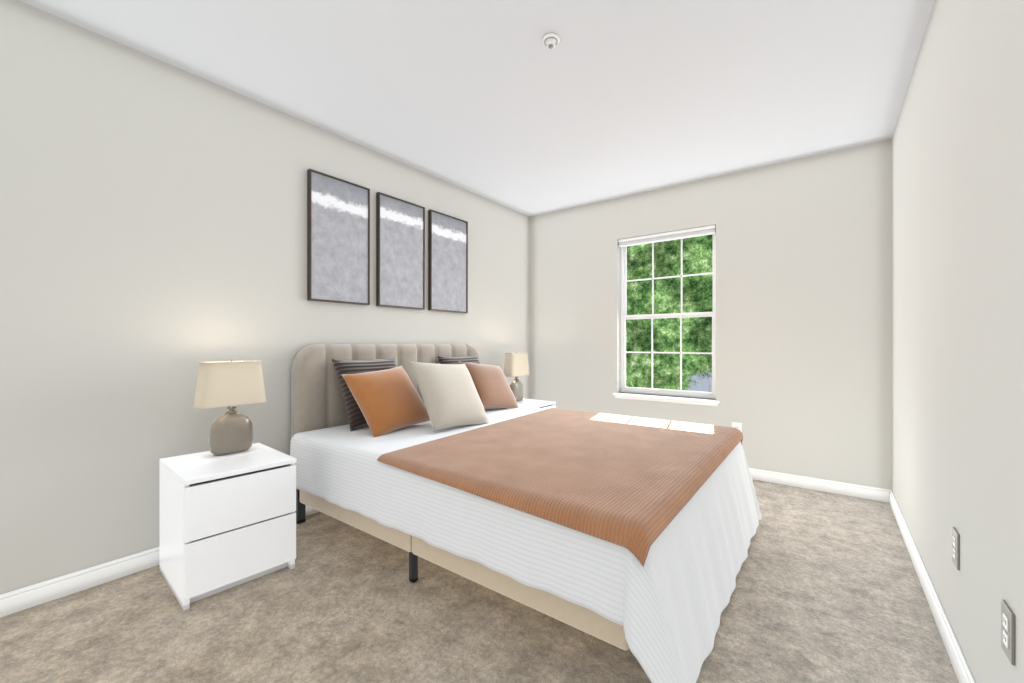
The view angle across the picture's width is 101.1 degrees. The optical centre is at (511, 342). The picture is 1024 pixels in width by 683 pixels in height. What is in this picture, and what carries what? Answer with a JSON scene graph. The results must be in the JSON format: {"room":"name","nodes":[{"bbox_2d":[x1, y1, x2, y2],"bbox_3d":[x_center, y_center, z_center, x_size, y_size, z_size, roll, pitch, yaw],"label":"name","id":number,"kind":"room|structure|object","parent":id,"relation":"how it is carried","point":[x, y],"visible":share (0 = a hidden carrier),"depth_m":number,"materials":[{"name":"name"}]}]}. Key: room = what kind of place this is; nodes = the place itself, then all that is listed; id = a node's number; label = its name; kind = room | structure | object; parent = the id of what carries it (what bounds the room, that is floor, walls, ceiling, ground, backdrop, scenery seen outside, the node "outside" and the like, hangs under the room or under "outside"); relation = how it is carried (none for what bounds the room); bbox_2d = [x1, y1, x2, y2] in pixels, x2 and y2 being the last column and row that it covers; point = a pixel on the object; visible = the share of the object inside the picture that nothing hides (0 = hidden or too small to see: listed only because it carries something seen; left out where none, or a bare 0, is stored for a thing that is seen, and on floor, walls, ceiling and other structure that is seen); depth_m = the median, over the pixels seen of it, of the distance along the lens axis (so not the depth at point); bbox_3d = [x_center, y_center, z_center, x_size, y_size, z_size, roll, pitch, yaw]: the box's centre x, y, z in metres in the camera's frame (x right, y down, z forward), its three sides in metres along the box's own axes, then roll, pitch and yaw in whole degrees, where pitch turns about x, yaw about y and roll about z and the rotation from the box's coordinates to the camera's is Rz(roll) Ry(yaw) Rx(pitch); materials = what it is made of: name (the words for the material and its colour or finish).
{"room":"bedroom","nodes":[
{"label":"bedroom","id":0,"kind":"room"},
{"bbox_2d":[0,0,529,594],"bbox_3d":[-1.390,-0.150,2.592,0.160,2.440,5.080,0,0,37],"label":"wall","id":1,"kind":"structure","parent":0,"point":[152,232],"depth_m":1.99,"materials":[{"name":"grey paint"}]},
{"bbox_2d":[0,505,319,617],"bbox_3d":[-1.318,1.026,2.539,0.018,0.088,5.080,0,0,37],"label":"baseboard","id":2,"kind":"structure","parent":1,"relation":"attached to","point":[21,599],"depth_m":1.81,"materials":[{"name":"white wood"}]},
{"bbox_2d":[307,169,369,304],"bbox_3d":[-1.130,-0.670,2.774,0.031,0.810,0.426,0,0,37],"label":"picture","id":3,"kind":"object","parent":1,"relation":"attached to","point":[338,240],"visible":0.98,"depth_m":2.75,"materials":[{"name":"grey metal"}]},
{"bbox_2d":[376,192,424,309],"bbox_3d":[-0.830,-0.670,3.174,0.031,0.810,0.428,0,0,37],"label":"picture","id":4,"kind":"object","parent":1,"relation":"attached to","point":[400,253],"visible":0.98,"depth_m":3.15,"materials":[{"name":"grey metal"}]},
{"bbox_2d":[428,209,467,312],"bbox_3d":[-0.534,-0.670,3.569,0.031,0.810,0.435,0,0,37],"label":"picture","id":5,"kind":"object","parent":1,"relation":"attached to","point":[447,263],"visible":1,"depth_m":3.54,"materials":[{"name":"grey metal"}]},
{"bbox_2d":[19,0,934,216],"bbox_3d":[-0.154,-1.420,1.665,3.250,0.100,5.400,0,0,37],"label":"ceiling","id":6,"kind":"structure","parent":0,"point":[498,102],"depth_m":2.16,"materials":[{"name":"white paint"}]},
{"bbox_2d":[542,33,559,48],"bbox_3d":[0.175,-1.351,1.897,0.079,0.035,0.079,0,0,37],"label":"sprinkler","id":7,"kind":"object","parent":6,"relation":"attached to","point":[550,40],"visible":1,"depth_m":1.88,"materials":[{"name":"white plastic"}]},
{"bbox_2d":[0,480,958,682],"bbox_3d":[-0.154,1.110,1.665,3.250,0.080,5.400,0,0,37],"label":"floor","id":8,"kind":"structure","parent":0,"point":[828,588],"depth_m":1.59,"materials":[{"name":"beige carpet"}]},
{"bbox_2d":[160,443,295,610],"bbox_3d":[-1.339,0.807,1.985,0.485,0.525,0.425,0,0,41],"label":"nightstand","id":9,"kind":"object","parent":8,"relation":"on","point":[227,521],"visible":1,"depth_m":1.82,"materials":[{"name":"white paint"}]},
{"bbox_2d":[193,360,266,454],"bbox_3d":[-1.395,0.314,2.094,0.121,0.460,0.298,0,0,37],"label":"lamp","id":10,"kind":"object","parent":9,"relation":"on","point":[231,384],"visible":1,"depth_m":2.05,"materials":[{"name":"fabric"}]},
{"bbox_2d":[290,344,761,682],"bbox_3d":[0.072,0.537,2.428,2.360,1.065,1.867,0,0,37],"label":"bed","id":11,"kind":"object","parent":8,"relation":"on","point":[634,535],"visible":1,"depth_m":1.77,"materials":[{"name":"fabric"}]},
{"bbox_2d":[331,357,413,431],"bbox_3d":[-0.891,0.310,2.724,0.140,0.470,0.470,-31,-18,33],"label":"pillow","id":12,"kind":"object","parent":11,"relation":"on","point":[339,365],"depth_m":2.60,"materials":[{"name":"orange fabric"}]},
{"bbox_2d":[409,360,490,431],"bbox_3d":[-0.384,0.320,2.650,0.150,0.470,0.470,-40,-28,30],"label":"pillow","id":13,"kind":"object","parent":11,"relation":"on","point":[452,401],"depth_m":2.55,"materials":[{"name":"beige fabric"}]},
{"bbox_2d":[376,407,743,566],"bbox_3d":[0.355,0.566,2.254,1.336,0.112,1.751,0,0,37],"label":"throw","id":14,"kind":"object","parent":11,"relation":"on","point":[618,489],"depth_m":1.70,"materials":[{"name":"brown fabric"}]},
{"bbox_2d":[517,399,555,408],"bbox_3d":[0.085,0.807,3.892,0.485,0.525,0.425,0,0,37],"label":"nightstand","id":15,"kind":"object","parent":8,"relation":"on","point":[537,403],"visible":0.06,"depth_m":3.86,"materials":[{"name":"white paint"}]},
{"bbox_2d":[503,352,528,400],"bbox_3d":[0.041,0.314,3.950,0.121,0.460,0.298,0,0,37],"label":"lamp","id":16,"kind":"object","parent":15,"relation":"on","point":[515,365],"visible":0.96,"depth_m":3.88,"materials":[{"name":"fabric"}]},
{"bbox_2d":[530,138,891,489],"bbox_3d":[1.418,-0.150,3.761,3.250,2.440,0.160,0,0,37],"label":"wall","id":17,"kind":"structure","parent":0,"point":[804,316],"depth_m":3.23,"materials":[{"name":"grey paint"}]},
{"bbox_2d":[613,234,720,405],"bbox_3d":[1.365,-0.230,3.761,0.925,1.500,0.155,0,0,37],"label":"window","id":18,"kind":"structure","parent":17,"relation":"in","point":[624,316],"depth_m":3.78,"materials":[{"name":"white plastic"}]},
{"bbox_2d":[618,225,715,246],"bbox_3d":[1.359,-0.945,3.752,0.843,0.066,0.050,0,0,37],"label":"window blind","id":19,"kind":"object","parent":18,"relation":"attached to","point":[682,234],"visible":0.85,"depth_m":3.71,"materials":[{"name":"white plastic"}]},
{"bbox_2d":[732,422,741,431],"bbox_3d":[1.800,0.695,3.370,0.072,0.116,0.008,0,0,37],"label":"electrical outlet","id":20,"kind":"object","parent":17,"relation":"attached to","point":[737,425],"visible":0.44,"depth_m":3.36,"materials":[{"name":"white plastic"}]},
{"bbox_2d":[749,468,883,501],"bbox_3d":[1.370,1.026,3.689,2.880,0.088,0.014,0,0,37],"label":"baseboard","id":21,"kind":"structure","parent":17,"relation":"attached to","point":[842,488],"depth_m":3.04,"materials":[{"name":"white wood"}]},
{"bbox_2d":[892,0,1023,682],"bbox_3d":[1.082,-0.150,0.738,0.160,2.440,5.080,0,0,37],"label":"wall","id":22,"kind":"structure","parent":0,"point":[958,299],"depth_m":1.31,"materials":[{"name":"grey paint"}]},
{"bbox_2d":[884,489,974,682],"bbox_3d":[1.011,1.026,0.792,0.018,0.088,5.080,0,0,37],"label":"baseboard","id":23,"kind":"structure","parent":22,"relation":"attached to","point":[962,671],"depth_m":1.64,"materials":[{"name":"white wood"}]},
{"bbox_2d":[952,527,959,569],"bbox_3d":[1.471,0.680,1.397,0.008,0.116,0.072,0,0,37],"label":"electrical outlet","id":24,"kind":"object","parent":22,"relation":"attached to","point":[955,547],"visible":1,"depth_m":1.39,"materials":[{"name":"white plastic"}]},
{"bbox_2d":[1001,599,1014,665],"bbox_3d":[1.168,0.680,0.993,0.008,0.116,0.072,0,0,37],"label":"electrical outlet","id":25,"kind":"object","parent":22,"relation":"attached to","point":[1007,630],"visible":1,"depth_m":0.98,"materials":[{"name":"white plastic"}]},
{"label":"outside","id":26,"kind":"structure","parent":0,"visible":0},
{"bbox_2d":[626,234,712,391],"bbox_3d":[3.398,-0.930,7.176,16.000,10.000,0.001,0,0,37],"label":"trees","id":27,"kind":"object","parent":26,"point":[697,297],"depth_m":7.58,"materials":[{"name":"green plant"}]}
]}

